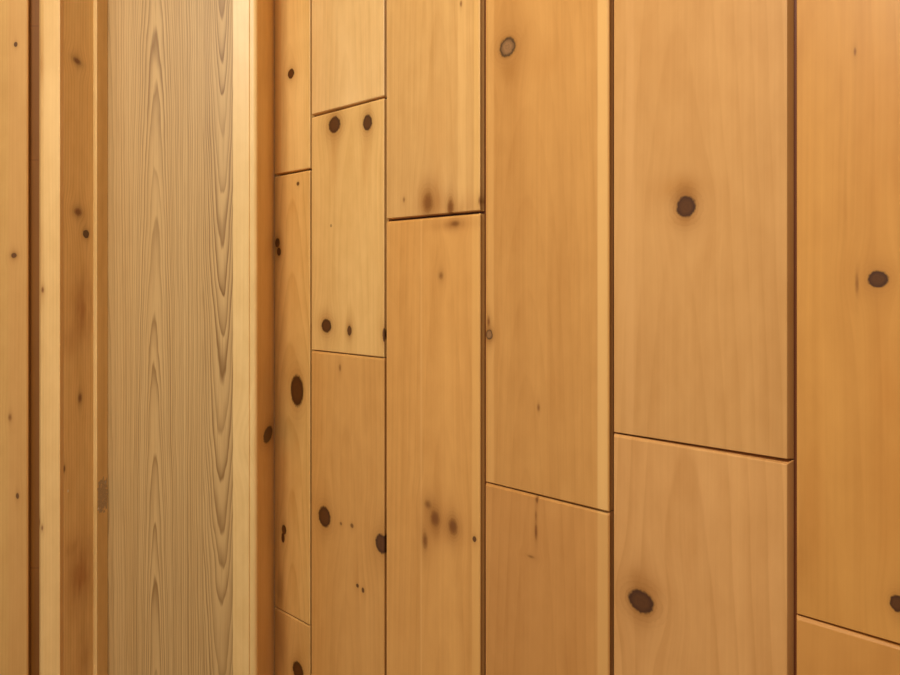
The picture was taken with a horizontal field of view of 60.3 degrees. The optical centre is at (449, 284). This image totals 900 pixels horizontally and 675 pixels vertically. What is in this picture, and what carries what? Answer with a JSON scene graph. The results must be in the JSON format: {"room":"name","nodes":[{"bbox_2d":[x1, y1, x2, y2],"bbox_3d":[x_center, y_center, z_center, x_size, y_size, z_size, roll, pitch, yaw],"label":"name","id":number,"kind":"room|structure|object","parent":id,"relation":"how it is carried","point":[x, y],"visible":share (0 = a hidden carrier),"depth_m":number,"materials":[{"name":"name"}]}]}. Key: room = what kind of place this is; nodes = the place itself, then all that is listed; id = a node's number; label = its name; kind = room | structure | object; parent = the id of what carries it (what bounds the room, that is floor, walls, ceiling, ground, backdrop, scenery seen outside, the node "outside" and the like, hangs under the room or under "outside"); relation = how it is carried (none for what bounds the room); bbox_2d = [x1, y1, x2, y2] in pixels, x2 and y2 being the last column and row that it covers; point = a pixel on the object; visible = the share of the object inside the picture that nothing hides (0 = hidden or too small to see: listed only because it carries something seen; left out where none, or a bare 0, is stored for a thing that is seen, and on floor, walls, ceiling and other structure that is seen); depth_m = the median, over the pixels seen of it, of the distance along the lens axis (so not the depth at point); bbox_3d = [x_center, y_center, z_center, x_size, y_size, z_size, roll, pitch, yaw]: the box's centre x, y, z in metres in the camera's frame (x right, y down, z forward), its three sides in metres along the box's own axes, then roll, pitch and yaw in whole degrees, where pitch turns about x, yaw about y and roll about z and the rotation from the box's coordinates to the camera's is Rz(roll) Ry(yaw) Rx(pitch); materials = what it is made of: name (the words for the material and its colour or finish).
{"room":"wood-paneled room","nodes":[
{"label":"wood-paneled room","id":0,"kind":"room"},
{"bbox_2d":[29,0,38,674],"bbox_3d":[-1.190,0.100,1.375,1.020,2.800,0.050,0,0,0],"label":"wall","id":1,"kind":"structure","parent":0,"point":[33,4],"depth_m":1.36,"materials":[{"name":"brown wood"}]},
{"bbox_2d":[0,0,28,674],"bbox_3d":[-0.836,0.100,1.357,0.200,2.798,0.013,0,0,0],"label":"board","id":2,"kind":"object","parent":1,"relation":"attached to","point":[14,14],"visible":1,"depth_m":1.35,"materials":[{"name":"brown wood"}]},
{"bbox_2d":[39,0,107,674],"bbox_3d":[-0.695,0.100,1.475,0.047,2.798,0.250,0,0,0],"label":"door frame","id":3,"kind":"structure","parent":1,"relation":"attached to","point":[85,21],"depth_m":1.40,"materials":[{"name":"brown wood"}]},
{"bbox_2d":[108,0,279,674],"bbox_3d":[-0.498,0.323,1.542,0.371,2.346,0.040,0,0,0],"label":"door","id":4,"kind":"structure","parent":1,"relation":"in","point":[170,62],"depth_m":1.52,"materials":[{"name":"brown wood"}]},
{"bbox_2d":[280,0,796,674],"bbox_3d":[0.272,0.100,0.932,1.604,2.800,0.103,0,0,45],"label":"wall","id":5,"kind":"structure","parent":0,"point":[795,1],"depth_m":0.80,"materials":[{"name":"brown wood"}]},
{"bbox_2d":[233,0,273,674],"bbox_3d":[-0.352,0.100,1.396,0.041,2.798,0.133,0,0,0],"label":"door frame","id":6,"kind":"structure","parent":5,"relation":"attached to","point":[253,20],"depth_m":1.33,"materials":[{"name":"brown wood"}]},
{"bbox_2d":[275,607,311,674],"bbox_3d":[-0.286,1.053,1.426,0.013,0.891,0.117,0,0,-45],"label":"board","id":7,"kind":"object","parent":5,"relation":"attached to","point":[293,636],"visible":0.8,"depth_m":1.42,"materials":[{"name":"brown wood"}]},
{"bbox_2d":[275,171,314,624],"bbox_3d":[-0.286,0.201,1.426,0.115,0.812,0.013,0,0,45],"label":"board","id":8,"kind":"object","parent":5,"relation":"attached to","point":[293,192],"visible":0.91,"depth_m":1.42,"materials":[{"name":"brown wood"}]},
{"bbox_2d":[275,0,314,174],"bbox_3d":[-0.286,-0.753,1.426,0.115,1.090,0.013,0,0,45],"label":"board","id":9,"kind":"object","parent":5,"relation":"attached to","point":[293,18],"visible":0.88,"depth_m":1.42,"materials":[{"name":"brown wood"}]},
{"bbox_2d":[312,350,386,674],"bbox_3d":[-0.172,0.808,1.312,0.013,1.382,0.200,0,0,-45],"label":"board","id":10,"kind":"object","parent":5,"relation":"attached to","point":[349,391],"visible":0.94,"depth_m":1.30,"materials":[{"name":"brown wood"}]},
{"bbox_2d":[312,0,386,115],"bbox_3d":[-0.172,-0.800,1.312,0.200,0.996,0.013,0,0,45],"label":"board","id":11,"kind":"object","parent":5,"relation":"attached to","point":[349,37],"visible":1,"depth_m":1.30,"materials":[{"name":"brown wood"}]},
{"bbox_2d":[312,98,388,356],"bbox_3d":[-0.172,-0.091,1.312,0.200,0.414,0.013,0,0,45],"label":"board","id":12,"kind":"object","parent":5,"relation":"attached to","point":[349,145],"visible":1,"depth_m":1.30,"materials":[{"name":"brown wood"}]},
{"bbox_2d":[387,0,483,219],"bbox_3d":[-0.025,-0.702,1.166,0.203,1.194,0.013,0,0,45],"label":"board","id":13,"kind":"object","parent":5,"relation":"attached to","point":[435,48],"visible":1,"depth_m":1.15,"materials":[{"name":"brown wood"}]},
{"bbox_2d":[387,213,484,674],"bbox_3d":[-0.025,0.699,1.166,0.203,1.599,0.013,0,0,45],"label":"board","id":14,"kind":"object","parent":5,"relation":"attached to","point":[436,265],"visible":1,"depth_m":1.15,"materials":[{"name":"brown wood"}]},
{"bbox_2d":[486,482,612,674],"bbox_3d":[0.125,0.887,1.015,0.203,1.222,0.013,0,0,45],"label":"board","id":15,"kind":"object","parent":5,"relation":"attached to","point":[549,561],"visible":1,"depth_m":1.01,"materials":[{"name":"brown wood"}]},
{"bbox_2d":[486,0,612,511],"bbox_3d":[0.125,-0.511,1.015,0.203,1.574,0.013,0,0,45],"label":"board","id":16,"kind":"object","parent":5,"relation":"attached to","point":[549,63],"visible":1,"depth_m":1.00,"materials":[{"name":"brown wood"}]},
{"bbox_2d":[614,433,793,674],"bbox_3d":[0.275,0.839,0.865,0.209,1.319,0.013,0,0,45],"label":"board","id":17,"kind":"object","parent":5,"relation":"attached to","point":[704,535],"visible":1,"depth_m":0.86,"materials":[{"name":"brown wood"}]},
{"bbox_2d":[614,0,793,458],"bbox_3d":[0.275,-0.560,0.865,0.209,1.477,0.013,0,0,45],"label":"board","id":18,"kind":"object","parent":5,"relation":"attached to","point":[704,89],"visible":1,"depth_m":0.85,"materials":[{"name":"brown wood"}]},
{"bbox_2d":[797,614,899,674],"bbox_3d":[0.427,0.916,0.713,0.209,1.165,0.013,0,0,45],"label":"board","id":19,"kind":"object","parent":5,"relation":"attached to","point":[823,648],"visible":1,"depth_m":0.75,"materials":[{"name":"brown wood"}]},
{"bbox_2d":[797,0,899,642],"bbox_3d":[0.427,-0.483,0.713,0.209,1.631,0.013,0,0,45],"label":"board","id":20,"kind":"object","parent":5,"relation":"attached to","point":[848,51],"visible":1,"depth_m":0.75,"materials":[{"name":"brown wood"}]}
]}

